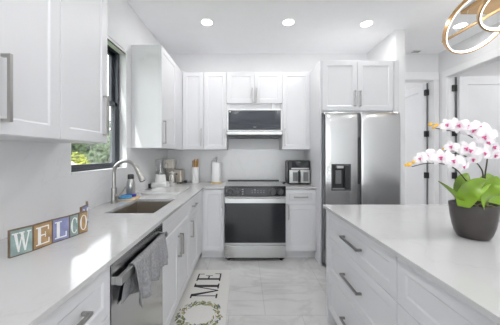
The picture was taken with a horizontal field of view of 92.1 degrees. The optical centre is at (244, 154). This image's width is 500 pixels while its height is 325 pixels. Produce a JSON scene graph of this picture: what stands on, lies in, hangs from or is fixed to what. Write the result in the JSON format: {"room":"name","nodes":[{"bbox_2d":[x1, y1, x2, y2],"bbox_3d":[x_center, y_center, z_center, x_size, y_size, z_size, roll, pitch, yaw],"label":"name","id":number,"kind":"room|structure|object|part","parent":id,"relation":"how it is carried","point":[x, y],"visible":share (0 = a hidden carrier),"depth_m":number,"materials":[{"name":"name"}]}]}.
{"room":"kitchen","nodes":[
{"label":"kitchen","id":0,"kind":"room"},
{"bbox_2d":[71,0,159,172],"bbox_3d":[-1.245,-0.102,-0.375,0.150,2.843,8.250,0,0,0],"label":"wall","id":1,"kind":"structure","parent":0,"point":[125,27],"depth_m":2.38,"materials":[{"name":"white paint"}]},
{"bbox_2d":[0,0,108,142],"bbox_3d":[-0.995,-0.601,1.120,0.346,1.062,0.770,0,0,0],"label":"upper cabinet","id":2,"kind":"object","parent":1,"relation":"attached to","point":[53,53],"visible":1,"depth_m":1.08,"materials":[{"name":"white paint"}]},
{"bbox_3d":[-0.839,-0.235,0.850,0.034,0.240,0.011,0,0,0],"label":"handle","id":3,"kind":"part","parent":2,"relation":"part of","materials":[{"name":"silver metal"}]},
{"bbox_3d":[-0.865,-0.601,0.927,0.018,1.059,0.382,0,0,0],"label":"door","id":4,"kind":"part","parent":2,"relation":"part of","materials":[{"name":"white paint"}]},
{"bbox_3d":[-0.865,-0.601,1.312,0.018,1.059,0.382,0,0,0],"label":"door","id":5,"kind":"part","parent":2,"relation":"part of","materials":[{"name":"white paint"}]},
{"bbox_3d":[-0.839,-0.235,1.458,0.034,0.240,0.011,0,0,0],"label":"handle","id":6,"kind":"part","parent":2,"relation":"part of","materials":[{"name":"silver metal"}]},
{"bbox_2d":[0,140,166,239],"bbox_3d":[-1.166,0.163,1.515,0.008,0.485,4.230,0,0,0],"label":"backsplash","id":7,"kind":"structure","parent":1,"relation":"attached to","point":[37,184],"depth_m":1.44,"materials":[{"name":"white stone"}]},
{"bbox_2d":[71,35,126,174],"bbox_3d":[-1.232,-0.443,1.997,0.145,1.159,0.765,0,0,0],"label":"window","id":8,"kind":"structure","parent":1,"relation":"in","point":[114,50],"depth_m":2.30,"materials":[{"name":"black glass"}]},
{"bbox_3d":[-1.254,-0.196,1.997,0.028,0.609,0.684,0,0,0],"label":"sash","id":9,"kind":"part","parent":8,"relation":"part of","materials":[{"name":"metal"}]},
{"bbox_3d":[-1.198,0.131,1.997,0.076,0.011,0.764,0,0,0],"label":"sill","id":10,"kind":"part","parent":8,"relation":"part of","materials":[{"name":"paint"}]},
{"bbox_3d":[-1.286,-0.724,1.997,0.028,0.517,0.684,0,0,0],"label":"sash","id":11,"kind":"part","parent":8,"relation":"part of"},
{"bbox_2d":[131,45,182,149],"bbox_3d":[-0.995,-0.601,3.054,0.346,1.062,1.148,0,0,0],"label":"upper cabinet","id":12,"kind":"object","parent":1,"relation":"attached to","point":[156,79],"visible":0.98,"depth_m":2.48,"materials":[{"name":"white paint"}]},
{"bbox_3d":[-0.839,-0.235,2.530,0.034,0.240,0.011,0,0,0],"label":"handle","id":13,"kind":"part","parent":12,"relation":"part of","materials":[{"name":"silver metal"}]},
{"bbox_3d":[-0.865,-0.601,2.750,0.018,1.059,0.537,0,0,0],"label":"door","id":14,"kind":"part","parent":12,"relation":"part of","materials":[{"name":"white paint"}]},
{"bbox_2d":[194,252,336,324],"bbox_3d":[1.990,1.350,0.800,6.620,0.060,10.800,0,0,0],"label":"floor","id":15,"kind":"structure","parent":0,"point":[289,290],"depth_m":2.34,"materials":[{"name":"tile"}]},
{"bbox_2d":[39,266,109,324],"bbox_3d":[-0.835,0.874,0.631,0.666,0.893,0.662,0,0,0],"label":"base cabinet","id":16,"kind":"object","parent":15,"relation":"on","point":[90,305],"visible":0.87,"depth_m":0.83,"materials":[{"name":"white paint"}]},
{"bbox_3d":[-0.519,0.525,0.700,0.034,0.011,0.200,0,0,0],"label":"handle","id":17,"kind":"part","parent":16,"relation":"part of","materials":[{"name":"silver metal"}]},
{"bbox_3d":[-0.545,0.920,0.796,0.018,0.577,0.328,0,0,0],"label":"door","id":18,"kind":"part","parent":16,"relation":"part of","materials":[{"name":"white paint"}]},
{"bbox_2d":[110,223,166,324],"bbox_3d":[-0.829,0.877,1.270,0.658,0.885,0.608,0,0,0],"label":"dishwasher","id":19,"kind":"object","parent":15,"relation":"on","point":[130,312],"visible":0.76,"depth_m":1.16,"materials":[{"name":"silver metal"}]},
{"bbox_3d":[-0.522,0.515,1.270,0.045,0.034,0.584,0,0,0],"label":"handle","id":20,"kind":"part","parent":19,"relation":"part of","materials":[{"name":"silver metal"}]},
{"bbox_2d":[121,234,167,307],"bbox_3d":[-0.495,0.594,1.262,0.086,0.210,0.466,0,0,0],"label":"dish towel","id":21,"kind":"object","parent":19,"relation":"hanging from","point":[148,263],"visible":0.97,"depth_m":1.18,"materials":[{"name":"fabric"}]},
{"bbox_2d":[162,200,189,324],"bbox_3d":[-0.835,0.874,1.963,0.666,0.893,0.770,0,0,0],"label":"base cabinet","id":22,"kind":"object","parent":15,"relation":"on","point":[176,275],"visible":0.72,"depth_m":1.89,"materials":[{"name":"white paint"}]},
{"bbox_3d":[-0.545,0.920,1.770,0.018,0.577,0.382,0,0,0],"label":"door","id":23,"kind":"part","parent":22,"relation":"part of","materials":[{"name":"white paint"}]},
{"bbox_3d":[-0.545,0.533,1.963,0.018,0.190,0.767,0,0,0],"label":"drawer","id":24,"kind":"part","parent":22,"relation":"part of","materials":[{"name":"white paint"}]},
{"bbox_3d":[-0.519,0.735,1.932,0.034,0.170,0.011,0,0,0],"label":"handle","id":25,"kind":"part","parent":22,"relation":"part of","materials":[{"name":"silver metal"}]},
{"bbox_3d":[-0.519,0.735,1.994,0.034,0.170,0.011,0,0,0],"label":"handle","id":26,"kind":"part","parent":22,"relation":"part of","materials":[{"name":"silver metal"}]},
{"bbox_3d":[-0.545,0.920,2.155,0.018,0.577,0.382,0,0,0],"label":"door","id":27,"kind":"part","parent":22,"relation":"part of","materials":[{"name":"white paint"}]},
{"bbox_2d":[190,194,197,276],"bbox_3d":[-0.835,0.874,2.555,0.666,0.893,0.410,0,0,0],"label":"base cabinet","id":28,"kind":"object","parent":15,"relation":"on","point":[193,201],"visible":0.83,"depth_m":2.55,"materials":[{"name":"white paint"}]},
{"bbox_3d":[-0.545,0.533,2.555,0.018,0.190,0.408,0,0,0],"label":"drawer","id":29,"kind":"part","parent":28,"relation":"part of","materials":[{"name":"white paint"}]},
{"bbox_2d":[198,190,201,258],"bbox_3d":[-0.852,0.874,3.190,0.632,0.893,0.857,0,0,0],"label":"cabinet filler","id":30,"kind":"object","parent":15,"relation":"on","point":[200,192],"visible":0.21,"depth_m":2.86,"materials":[{"name":"white paint"}]},
{"bbox_2d":[0,182,226,324],"bbox_3d":[-0.707,0.415,1.936,0.909,0.020,3.372,0,0,0],"label":"countertop","id":31,"kind":"structure","parent":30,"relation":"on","point":[34,284],"depth_m":0.94,"materials":[{"name":"white stone"}]},
{"bbox_2d":[8,201,88,258],"bbox_3d":[-0.898,0.351,1.244,0.140,0.108,0.602,0,0,-8],"label":"letter sign","id":32,"kind":"object","parent":31,"relation":"on","point":[22,240],"visible":1,"depth_m":1.07,"materials":[{"name":"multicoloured wood"}]},
{"bbox_2d":[110,159,145,203],"bbox_3d":[-0.972,0.222,2.006,0.306,0.366,0.058,0,0,6],"label":"faucet","id":33,"kind":"object","parent":31,"relation":"on","point":[114,195],"visible":1,"depth_m":2.00,"materials":[{"name":"silver metal"}]},
{"bbox_3d":[-1.034,0.313,2.020,0.086,0.093,0.030,0,0,0],"label":"lever","id":34,"kind":"part","parent":33,"relation":"part of","materials":[{"name":"silver metal"}]},
{"bbox_3d":[-0.998,0.172,2.009,0.223,0.266,0.032,0,0,6],"label":"spout","id":35,"kind":"part","parent":33,"relation":"part of","materials":[{"name":"silver metal"}]},
{"bbox_2d":[118,195,139,200],"bbox_3d":[-1.060,0.399,2.215,0.160,0.012,0.216,0,0,0],"label":"tray","id":36,"kind":"object","parent":31,"relation":"on","point":[136,196],"visible":0.67,"depth_m":2.14,"materials":[{"name":"brown wood"}]},
{"bbox_2d":[118,195,131,198],"bbox_3d":[-1.075,0.380,2.165,0.104,0.024,0.100,0,0,0],"label":"sponge","id":37,"kind":"object","parent":36,"relation":"on","point":[122,196],"visible":0.8,"depth_m":2.13,"materials":[{"name":"plastic"}]},
{"bbox_3d":[-1.072,0.382,2.268,0.096,0.022,0.096,0,0,0],"label":"coaster","id":38,"kind":"object","parent":36,"relation":"on","visible":0},
{"bbox_2d":[126,174,134,194],"bbox_3d":[-1.072,0.285,2.268,0.078,0.201,0.078,0,0,0],"label":"water bottle","id":39,"kind":"object","parent":38,"relation":"on","point":[130,185],"visible":0.84,"depth_m":2.24,"materials":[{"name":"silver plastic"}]},
{"bbox_2d":[112,201,171,212],"bbox_3d":[-0.802,0.523,1.927,0.389,0.195,0.569,0,0,0],"label":"sink","id":40,"kind":"object","parent":31,"relation":"in","point":[139,206],"visible":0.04,"depth_m":2.19,"materials":[{"name":"metal"}]},
{"bbox_2d":[148,164,169,187],"bbox_3d":[-1.054,0.229,2.975,0.220,0.351,0.180,0,0,0],"label":"food processor","id":41,"kind":"object","parent":31,"relation":"on","point":[160,179],"visible":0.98,"depth_m":2.93,"materials":[{"name":"white plastic"}]},
{"bbox_2d":[141,187,188,194],"bbox_3d":[-0.858,0.395,2.665,0.385,0.018,0.470,0,0,0],"label":"cutting board","id":42,"kind":"object","parent":31,"relation":"on","point":[158,190],"visible":1,"depth_m":2.52,"materials":[{"name":"stone"}]},
{"bbox_2d":[164,159,176,180],"bbox_3d":[-1.071,0.237,3.466,0.142,0.335,0.172,0,0,0],"label":"coffee maker","id":43,"kind":"object","parent":31,"relation":"on","point":[170,165],"visible":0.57,"depth_m":3.43,"materials":[{"name":"beige plastic"}]},
{"bbox_2d":[168,171,176,184],"bbox_3d":[-0.985,0.314,3.257,0.124,0.181,0.139,0,0,0],"label":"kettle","id":44,"kind":"object","parent":31,"relation":"on","point":[171,175],"visible":0.91,"depth_m":3.22,"materials":[{"name":"silver metal"}]},
{"bbox_2d":[173,169,186,182],"bbox_3d":[-0.925,0.309,3.476,0.190,0.192,0.218,0,0,0],"label":"toaster","id":45,"kind":"object","parent":31,"relation":"on","point":[180,173],"visible":0.77,"depth_m":3.39,"materials":[{"name":"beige metal"}]},
{"bbox_2d":[192,167,198,182],"bbox_3d":[-0.708,0.292,3.450,0.102,0.225,0.102,0,0,0],"label":"utensil crock","id":46,"kind":"object","parent":31,"relation":"on","point":[195,170],"visible":0.97,"depth_m":3.41,"materials":[{"name":"ceramic"}]},
{"bbox_2d":[211,157,221,183],"bbox_3d":[-0.406,0.219,3.440,0.163,0.372,0.160,0,0,0],"label":"paper towel holder","id":47,"kind":"object","parent":31,"relation":"on","point":[216,157],"visible":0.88,"depth_m":3.40,"materials":[{"name":"brown wood"}]},
{"bbox_2d":[212,162,220,181],"bbox_3d":[-0.405,0.249,3.440,0.136,0.275,0.136,0,0,0],"label":"paper towel roll","id":48,"kind":"object","parent":47,"relation":"on","point":[216,166],"visible":0.99,"depth_m":3.38,"materials":[{"name":"paper"}]},
{"bbox_2d":[169,270,231,324],"bbox_3d":[-0.379,1.316,2.025,0.458,0.008,1.450,0,0,0],"label":"floor mat","id":49,"kind":"object","parent":15,"relation":"on","point":[204,299],"visible":0.97,"depth_m":2.17,"materials":[{"name":"fabric"}]},
{"bbox_2d":[202,189,224,256],"bbox_3d":[-0.404,0.874,3.303,0.300,0.893,0.632,0,0,0],"label":"base cabinet","id":50,"kind":"object","parent":15,"relation":"on","point":[213,200],"visible":0.84,"depth_m":3.03,"materials":[{"name":"white paint"}]},
{"bbox_2d":[225,180,285,259],"bbox_3d":[0.130,0.848,3.265,0.758,0.944,0.700,0,0,0],"label":"range","id":51,"kind":"object","parent":15,"relation":"on","point":[255,210],"visible":1,"depth_m":2.97,"materials":[{"name":"silver metal"}]},
{"bbox_3d":[0.130,1.292,3.035,0.738,0.024,0.030,0,0,0],"label":"rail","id":52,"kind":"part","parent":51,"relation":"part of","materials":[{"name":"black plastic"}]},
{"bbox_3d":[0.130,0.818,2.993,0.754,0.595,0.042,0,0,0],"label":"oven door","id":53,"kind":"part","parent":51,"relation":"part of","materials":[{"name":"glass"}]},
{"bbox_3d":[0.130,0.547,2.943,0.718,0.030,0.056,0,0,0],"label":"handle","id":54,"kind":"part","parent":51,"relation":"part of","materials":[{"name":"silver metal"}]},
{"bbox_3d":[0.130,0.843,2.970,0.750,0.490,0.003,0,0,0],"label":"door glass","id":55,"kind":"part","parent":51,"relation":"part of","materials":[{"name":"glass"}]},
{"bbox_3d":[0.130,1.198,2.993,0.754,0.155,0.042,0,0,0],"label":"drawer","id":56,"kind":"part","parent":51,"relation":"part of","materials":[{"name":"silver metal"}]},
{"bbox_2d":[225,180,285,186],"bbox_3d":[0.130,0.389,3.300,0.758,0.026,0.630,0,0,0],"label":"cooktop","id":57,"kind":"object","parent":51,"relation":"in","point":[231,183],"depth_m":3.24,"materials":[{"name":"black glass"}]},
{"bbox_3d":[0.130,0.458,2.995,0.758,0.112,0.040,0,0,0],"label":"control panel","id":58,"kind":"part","parent":51,"relation":"part of","materials":[{"name":"black glass"}]},
{"bbox_2d":[285,189,315,256],"bbox_3d":[0.703,0.874,3.303,0.383,0.893,0.632,0,0,0],"label":"base cabinet","id":59,"kind":"object","parent":15,"relation":"on","point":[300,203],"visible":0.83,"depth_m":3.03,"materials":[{"name":"white paint"}]},
{"bbox_2d":[281,182,316,188],"bbox_3d":[0.703,0.415,3.311,0.384,0.020,0.622,0,0,0],"label":"countertop","id":60,"kind":"structure","parent":59,"relation":"on","point":[288,186],"depth_m":3.06,"materials":[{"name":"white stone"}]},
{"bbox_2d":[282,160,309,183],"bbox_3d":[0.705,0.242,3.348,0.368,0.325,0.295,0,0,0],"label":"air fryer","id":61,"kind":"object","parent":60,"relation":"on","point":[296,171],"visible":1,"depth_m":3.25,"materials":[{"name":"black plastic"}]},
{"bbox_2d":[289,170,299,182],"bbox_3d":[0.667,0.296,3.227,0.128,0.174,0.054,0,0,0],"label":"basket","id":62,"kind":"object","parent":61,"relation":"on","point":[294,175],"depth_m":3.24,"materials":[{"name":"silver plastic"}]},
{"bbox_2d":[300,170,309,182],"bbox_3d":[0.810,0.296,3.227,0.134,0.174,0.054,0,0,0],"label":"basket","id":63,"kind":"object","parent":61,"relation":"on","point":[304,174],"depth_m":3.24,"materials":[{"name":"silver metal"}]},
{"bbox_3d":[0.703,0.531,3.030,0.380,0.185,0.018,0,0,0],"label":"drawer","id":64,"kind":"part","parent":59,"relation":"part of","materials":[{"name":"white paint"}]},
{"bbox_3d":[0.703,0.917,3.030,0.380,0.582,0.018,0,0,0],"label":"door","id":65,"kind":"part","parent":59,"relation":"part of","materials":[{"name":"white paint"}]},
{"bbox_2d":[326,210,334,321],"bbox_3d":[1.111,0.874,1.042,0.918,0.893,1.765,0,0,0],"label":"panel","id":66,"kind":"object","parent":15,"relation":"on","point":[329,317],"visible":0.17,"depth_m":1.90,"materials":[{"name":"white paint"}]},
{"bbox_2d":[304,60,398,265],"bbox_3d":[1.365,0.100,3.228,0.939,2.440,0.802,0,0,0],"label":"tall cabinet","id":67,"kind":"object","parent":15,"relation":"on","point":[335,86],"visible":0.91,"depth_m":2.87,"materials":[{"name":"white paint"}]},
{"bbox_3d":[0.905,0.100,3.247,0.018,2.440,0.764,0,0,0],"label":"panel","id":68,"kind":"part","parent":67,"relation":"part of","materials":[{"name":"white paint"}]},
{"bbox_3d":[1.128,-0.817,2.870,0.417,0.595,0.018,0,0,0],"label":"door","id":69,"kind":"part","parent":67,"relation":"part of","materials":[{"name":"white paint"}]},
{"bbox_3d":[1.308,-0.665,2.844,0.011,0.185,0.034,0,0,0],"label":"handle","id":70,"kind":"part","parent":67,"relation":"part of","materials":[{"name":"silver metal"}]},
{"bbox_3d":[1.368,-0.665,2.844,0.011,0.185,0.034,0,0,0],"label":"handle","id":71,"kind":"part","parent":67,"relation":"part of","materials":[{"name":"silver metal"}]},
{"bbox_3d":[1.554,-0.817,2.870,0.430,0.595,0.018,0,0,0],"label":"door","id":72,"kind":"part","parent":67,"relation":"part of","materials":[{"name":"white paint"}]},
{"bbox_2d":[322,112,400,264],"bbox_3d":[1.359,0.414,3.186,0.885,1.812,0.829,0,0,0],"label":"refrigerator","id":73,"kind":"object","parent":15,"relation":"on","point":[361,152],"visible":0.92,"depth_m":2.77,"materials":[{"name":"silver metal"}]},
{"bbox_3d":[1.118,0.384,2.814,0.378,1.752,0.082,0,0,0],"label":"door","id":74,"kind":"part","parent":73,"relation":"part of","materials":[{"name":"silver metal"}]},
{"bbox_3d":[1.573,0.384,2.814,0.459,1.752,0.082,0,0,0],"label":"door","id":75,"kind":"part","parent":73,"relation":"part of","materials":[{"name":"silver metal"}]},
{"bbox_2d":[328,211,397,324],"bbox_3d":[1.086,0.874,1.468,0.928,0.893,0.857,0,0,0],"label":"drawer unit","id":76,"kind":"object","parent":15,"relation":"on","point":[362,274],"visible":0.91,"depth_m":1.39,"materials":[{"name":"white paint"}]},
{"bbox_3d":[0.639,1.071,1.468,0.034,0.012,0.235,0,0,0],"label":"handle","id":77,"kind":"part","parent":76,"relation":"part of","materials":[{"name":"silver metal"}]},
{"bbox_3d":[0.665,1.066,1.468,0.018,0.285,0.854,0,0,0],"label":"drawer","id":78,"kind":"part","parent":76,"relation":"part of","materials":[{"name":"white paint"}]},
{"bbox_3d":[0.639,0.784,1.468,0.034,0.012,0.235,0,0,0],"label":"handle","id":79,"kind":"part","parent":76,"relation":"part of","materials":[{"name":"silver metal"}]},
{"bbox_3d":[0.639,0.538,1.468,0.034,0.012,0.235,0,0,0],"label":"handle","id":80,"kind":"part","parent":76,"relation":"part of","materials":[{"name":"silver metal"}]},
{"bbox_2d":[323,205,499,324],"bbox_3d":[1.246,0.415,1.036,1.227,0.020,1.832,0,0,0],"label":"countertop","id":81,"kind":"structure","parent":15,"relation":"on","point":[424,237],"depth_m":1.05,"materials":[{"name":"white stone"}]},
{"bbox_2d":[404,117,499,240],"bbox_3d":[1.067,0.117,1.137,0.717,0.576,0.216,0,0,-28],"label":"potted orchid","id":82,"kind":"object","parent":81,"relation":"on","point":[474,212],"visible":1,"depth_m":1.09,"materials":[{"name":"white plant"}]},
{"bbox_3d":[0.765,0.015,1.053,0.060,0.052,0.012,-21,-28,38],"label":"flower","id":83,"kind":"part","parent":82,"relation":"part of","materials":[{"name":"white plant"}]},
{"bbox_3d":[0.804,0.003,1.062,0.071,0.062,0.015,15,0,41],"label":"flower","id":84,"kind":"part","parent":82,"relation":"part of","materials":[{"name":"white plant"}]},
{"bbox_3d":[0.921,0.124,1.099,0.380,0.174,0.027,0,0,-16],"label":"stem","id":85,"kind":"part","parent":82,"relation":"part of","materials":[{"name":"plant"}]},
{"bbox_3d":[0.857,0.009,1.053,0.078,0.068,0.016,-7,-10,39],"label":"flower","id":86,"kind":"part","parent":82,"relation":"part of","materials":[{"name":"white plant"}]},
{"bbox_3d":[0.907,-0.136,1.083,0.068,0.058,0.014,-20,-24,34],"label":"flower","id":87,"kind":"part","parent":82,"relation":"part of","materials":[{"name":"white plant"}]},
{"bbox_3d":[0.905,0.008,1.082,0.075,0.065,0.015,25,-4,28],"label":"flower","id":88,"kind":"part","parent":82,"relation":"part of","materials":[{"name":"white plant"}]},
{"bbox_3d":[0.934,-0.040,1.093,0.064,0.055,0.013,-14,-19,37],"label":"flower","id":89,"kind":"part","parent":82,"relation":"part of","materials":[{"name":"white plant"}]},
{"bbox_3d":[0.925,0.022,1.073,0.078,0.068,0.016,-20,-10,28],"label":"flower","id":90,"kind":"part","parent":82,"relation":"part of","materials":[{"name":"white plant"}]},
{"bbox_3d":[0.969,0.030,1.092,0.071,0.062,0.015,-6,0,3],"label":"flower","id":91,"kind":"part","parent":82,"relation":"part of","materials":[{"name":"white plant"}]},
{"bbox_3d":[0.952,-0.132,1.073,0.015,0.062,0.071,6,-33,-40],"label":"flower","id":92,"kind":"part","parent":82,"relation":"part of","materials":[{"name":"white plant"}]},
{"bbox_3d":[1.028,0.051,1.124,0.340,0.347,0.040,0,0,-18],"label":"stem","id":93,"kind":"part","parent":82,"relation":"part of","materials":[{"name":"plant"}]},
{"bbox_3d":[0.995,0.049,1.101,0.064,0.055,0.013,-22,17,4],"label":"flower","id":94,"kind":"part","parent":82,"relation":"part of","materials":[{"name":"white plant"}]},
{"bbox_3d":[1.044,0.100,1.136,0.250,0.245,0.025,0,0,-17],"label":"stem","id":95,"kind":"part","parent":82,"relation":"part of","materials":[{"name":"plant"}]},
{"bbox_3d":[0.993,-0.031,1.083,0.078,0.068,0.016,-13,-17,32],"label":"flower","id":96,"kind":"part","parent":82,"relation":"part of","materials":[{"name":"white plant"}]},
{"bbox_3d":[1.007,-0.131,1.093,0.078,0.068,0.016,-7,-14,34],"label":"flower","id":97,"kind":"part","parent":82,"relation":"part of","materials":[{"name":"white plant"}]},
{"bbox_3d":[1.007,-0.025,1.071,0.078,0.068,0.016,15,9,39],"label":"flower","id":98,"kind":"part","parent":82,"relation":"part of","materials":[{"name":"white plant"}]},
{"bbox_3d":[1.032,0.016,1.090,0.068,0.058,0.014,0,28,25],"label":"flower","id":99,"kind":"part","parent":82,"relation":"part of","materials":[{"name":"white plant"}]},
{"bbox_3d":[1.118,0.321,1.180,0.188,0.168,0.188,0,0,0],"label":"pot","id":100,"kind":"part","parent":82,"relation":"part of","materials":[{"name":"ceramic"}]},
{"bbox_3d":[1.031,-0.114,1.081,0.085,0.074,0.018,29,14,38],"label":"flower","id":101,"kind":"part","parent":82,"relation":"part of","materials":[{"name":"white plant"}]},
{"bbox_3d":[1.089,-0.130,1.124,0.085,0.074,0.018,-12,-20,21],"label":"flower","id":102,"kind":"part","parent":82,"relation":"part of","materials":[{"name":"white plant"}]},
{"bbox_3d":[1.072,-0.083,1.083,0.085,0.074,0.018,-27,-15,32],"label":"flower","id":103,"kind":"part","parent":82,"relation":"part of","materials":[{"name":"white plant"}]},
{"bbox_3d":[1.074,-0.011,1.082,0.071,0.062,0.015,17,-1,-3],"label":"flower","id":104,"kind":"part","parent":82,"relation":"part of","materials":[{"name":"white plant"}]},
{"bbox_3d":[1.103,-0.059,1.102,0.078,0.068,0.016,-40,6,2],"label":"flower","id":105,"kind":"part","parent":82,"relation":"part of","materials":[{"name":"white plant"}]},
{"bbox_3d":[1.152,-0.042,1.121,0.078,0.068,0.016,-17,14,-5],"label":"flower","id":106,"kind":"part","parent":82,"relation":"part of","materials":[{"name":"white plant"}]},
{"bbox_3d":[1.136,-0.102,1.124,0.085,0.074,0.018,0,-11,9],"label":"flower","id":107,"kind":"part","parent":82,"relation":"part of","materials":[{"name":"white plant"}]},
{"bbox_3d":[1.143,-0.002,1.100,0.068,0.058,0.014,10,27,-2],"label":"flower","id":108,"kind":"part","parent":82,"relation":"part of","materials":[{"name":"white plant"}]},
{"bbox_2d":[397,257,496,324],"bbox_3d":[1.086,0.874,0.609,0.928,0.893,0.858,0,0,0],"label":"drawer unit","id":109,"kind":"object","parent":15,"relation":"on","point":[421,301],"visible":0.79,"depth_m":0.87,"materials":[{"name":"white paint"}]},
{"bbox_3d":[0.665,0.778,0.609,0.018,0.284,0.856,0,0,0],"label":"drawer","id":110,"kind":"part","parent":109,"relation":"part of","materials":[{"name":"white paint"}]},
{"bbox_2d":[126,0,499,90],"bbox_3d":[1.990,-1.563,0.800,6.620,0.080,10.800,0,0,0],"label":"ceiling","id":111,"kind":"structure","parent":0,"point":[238,26],"depth_m":2.82,"materials":[{"name":"paint"}]},
{"bbox_2d":[201,19,212,25],"bbox_3d":[-0.433,-1.519,2.770,0.136,0.007,0.136,0,0,0],"label":"recessed light","id":112,"kind":"object","parent":111,"relation":"in","point":[207,22],"visible":1,"depth_m":2.77,"materials":[{"name":"white plastic"}]},
{"bbox_2d":[282,19,293,25],"bbox_3d":[0.503,-1.519,2.770,0.136,0.007,0.136,0,0,0],"label":"recessed light","id":113,"kind":"object","parent":111,"relation":"in","point":[287,22],"visible":1,"depth_m":2.77,"materials":[{"name":"white plastic"}]},
{"bbox_2d":[360,20,372,26],"bbox_3d":[1.415,-1.519,2.800,0.136,0.007,0.136,0,0,0],"label":"recessed light","id":114,"kind":"object","parent":111,"relation":"in","point":[368,22],"visible":1,"depth_m":2.79,"materials":[{"name":"white plastic"}]},
{"bbox_2d":[453,22,467,28],"bbox_3d":[2.540,-1.519,2.840,0.136,0.007,0.136,0,0,0],"label":"recessed light","id":115,"kind":"object","parent":111,"relation":"in","point":[460,25],"visible":1,"depth_m":2.83,"materials":[{"name":"white plastic"}]},
{"bbox_2d":[442,0,499,53],"bbox_3d":[2.267,-1.267,2.026,0.746,0.511,1.259,0,0,0],"label":"chandelier","id":116,"kind":"object","parent":111,"relation":"hanging from","point":[479,7],"visible":1,"depth_m":2.35,"materials":[{"name":"gold metal"}]},
{"bbox_2d":[168,53,499,204],"bbox_3d":[2.065,-0.102,3.690,6.470,2.843,0.120,0,0,0],"label":"wall","id":117,"kind":"structure","parent":0,"point":[187,62],"depth_m":3.63,"materials":[{"name":"white paint"}]},
{"bbox_2d":[183,72,203,149],"bbox_3d":[-0.709,-0.601,3.448,0.288,1.062,0.362,0,0,0],"label":"upper cabinet","id":118,"kind":"object","parent":117,"relation":"attached to","point":[193,82],"visible":0.97,"depth_m":3.31,"materials":[{"name":"white paint"}]},
{"bbox_2d":[204,72,227,149],"bbox_3d":[-0.405,-0.601,3.448,0.317,1.062,0.362,0,0,0],"label":"upper cabinet","id":119,"kind":"object","parent":117,"relation":"attached to","point":[215,83],"visible":0.98,"depth_m":3.31,"materials":[{"name":"white paint"}]},
{"bbox_2d":[167,149,303,181],"bbox_3d":[-0.134,0.163,3.626,2.056,0.485,0.008,0,0,0],"label":"backsplash","id":120,"kind":"structure","parent":117,"relation":"attached to","point":[236,164],"depth_m":3.62,"materials":[{"name":"white stone"}]},
{"bbox_2d":[227,72,281,108],"bbox_3d":[0.135,-0.877,3.448,0.760,0.510,0.362,0,0,0],"label":"upper cabinet","id":121,"kind":"object","parent":117,"relation":"attached to","point":[245,90],"visible":0.9,"depth_m":3.31,"materials":[{"name":"white paint"}]},
{"bbox_3d":[-0.056,-0.917,3.310,0.377,0.427,0.018,0,0,0],"label":"door","id":122,"kind":"part","parent":121,"relation":"part of","materials":[{"name":"white paint"}]},
{"bbox_2d":[227,109,281,138],"bbox_3d":[0.135,-0.428,3.447,0.756,0.384,0.345,0,0,0],"label":"microwave","id":123,"kind":"object","parent":121,"relation":"attached to","point":[241,123],"visible":1,"depth_m":3.28,"materials":[{"name":"silver metal"}]},
{"bbox_3d":[0.135,-0.469,3.278,0.712,0.266,0.003,0,0,0],"label":"door glass","id":124,"kind":"part","parent":123,"relation":"part of","materials":[{"name":"glass"}]},
{"bbox_3d":[0.325,-0.917,3.310,0.377,0.427,0.018,0,0,0],"label":"door","id":125,"kind":"part","parent":121,"relation":"part of","materials":[{"name":"white paint"}]},
{"bbox_2d":[279,72,309,149],"bbox_3d":[0.705,-0.601,3.448,0.379,1.062,0.362,0,0,0],"label":"upper cabinet","id":126,"kind":"object","parent":117,"relation":"attached to","point":[295,135],"visible":0.98,"depth_m":3.31,"materials":[{"name":"white paint"}]},
{"bbox_2d":[405,83,428,204],"bbox_3d":[2.787,0.100,4.136,0.101,2.420,0.844,0,0,-1],"label":"door","id":127,"kind":"structure","parent":117,"relation":"in","point":[416,98],"depth_m":3.93,"materials":[{"name":"white paint"}]},
{"bbox_2d":[405,72,438,204],"bbox_3d":[2.435,0.043,3.621,0.966,2.555,0.018,0,0,0],"label":"door frame","id":128,"kind":"structure","parent":117,"relation":"attached to","point":[434,76],"depth_m":3.61,"materials":[{"name":"white paint"}]},
{"bbox_2d":[367,29,404,204],"bbox_3d":[1.893,-0.102,3.280,0.114,2.843,0.700,0,0,0],"label":"wall","id":129,"kind":"structure","parent":0,"point":[391,48],"depth_m":2.93,"materials":[{"name":"white paint"}]},
{"bbox_2d":[439,22,499,204],"bbox_3d":[2.970,-0.102,-0.435,0.100,2.843,8.130,0,0,0],"label":"wall","id":130,"kind":"structure","parent":0,"point":[447,59],"depth_m":3.41,"materials":[{"name":"white paint"}]},
{"bbox_2d":[442,48,499,204],"bbox_3d":[2.911,0.052,3.030,0.018,2.535,1.040,0,0,0],"label":"door frame","id":131,"kind":"structure","parent":130,"relation":"attached to","point":[496,53],"depth_m":3.47,"materials":[{"name":"white paint"}]},
{"bbox_2d":[452,76,499,178],"bbox_3d":[3.413,0.100,3.402,0.887,2.420,0.101,0,0,1],"label":"door","id":132,"kind":"structure","parent":130,"relation":"in","point":[477,98],"depth_m":3.42,"materials":[{"name":"white paint"}]},
{"label":"outside","id":133,"kind":"structure","parent":0,"visible":0},
{"bbox_3d":[-15.750,1.495,16.000,28.500,0.050,48.000,0,0,0],"label":"lawn","id":134,"kind":"structure","parent":133,"visible":0},
{"bbox_2d":[71,152,88,163],"bbox_3d":[-4.798,0.690,7.060,0.797,1.564,0.838,0,0,0],"label":"shrub","id":135,"kind":"object","parent":134,"relation":"on","point":[79,160],"visible":0.18,"depth_m":6.99,"materials":[{"name":"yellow plant"}]},
{"bbox_2d":[71,143,95,160],"bbox_3d":[-6.785,0.104,9.620,1.735,2.736,1.800,0,0,0],"label":"tree","id":136,"kind":"object","parent":134,"relation":"on","point":[83,148],"visible":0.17,"depth_m":9.34,"materials":[{"name":"green plant"}]},
{"bbox_2d":[86,120,109,163],"bbox_3d":[-4.981,0.121,8.969,1.512,2.702,1.823,0,0,0],"label":"tree","id":137,"kind":"object","parent":134,"relation":"on","point":[100,153],"visible":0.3,"depth_m":8.34,"materials":[{"name":"green plant"}]}
]}

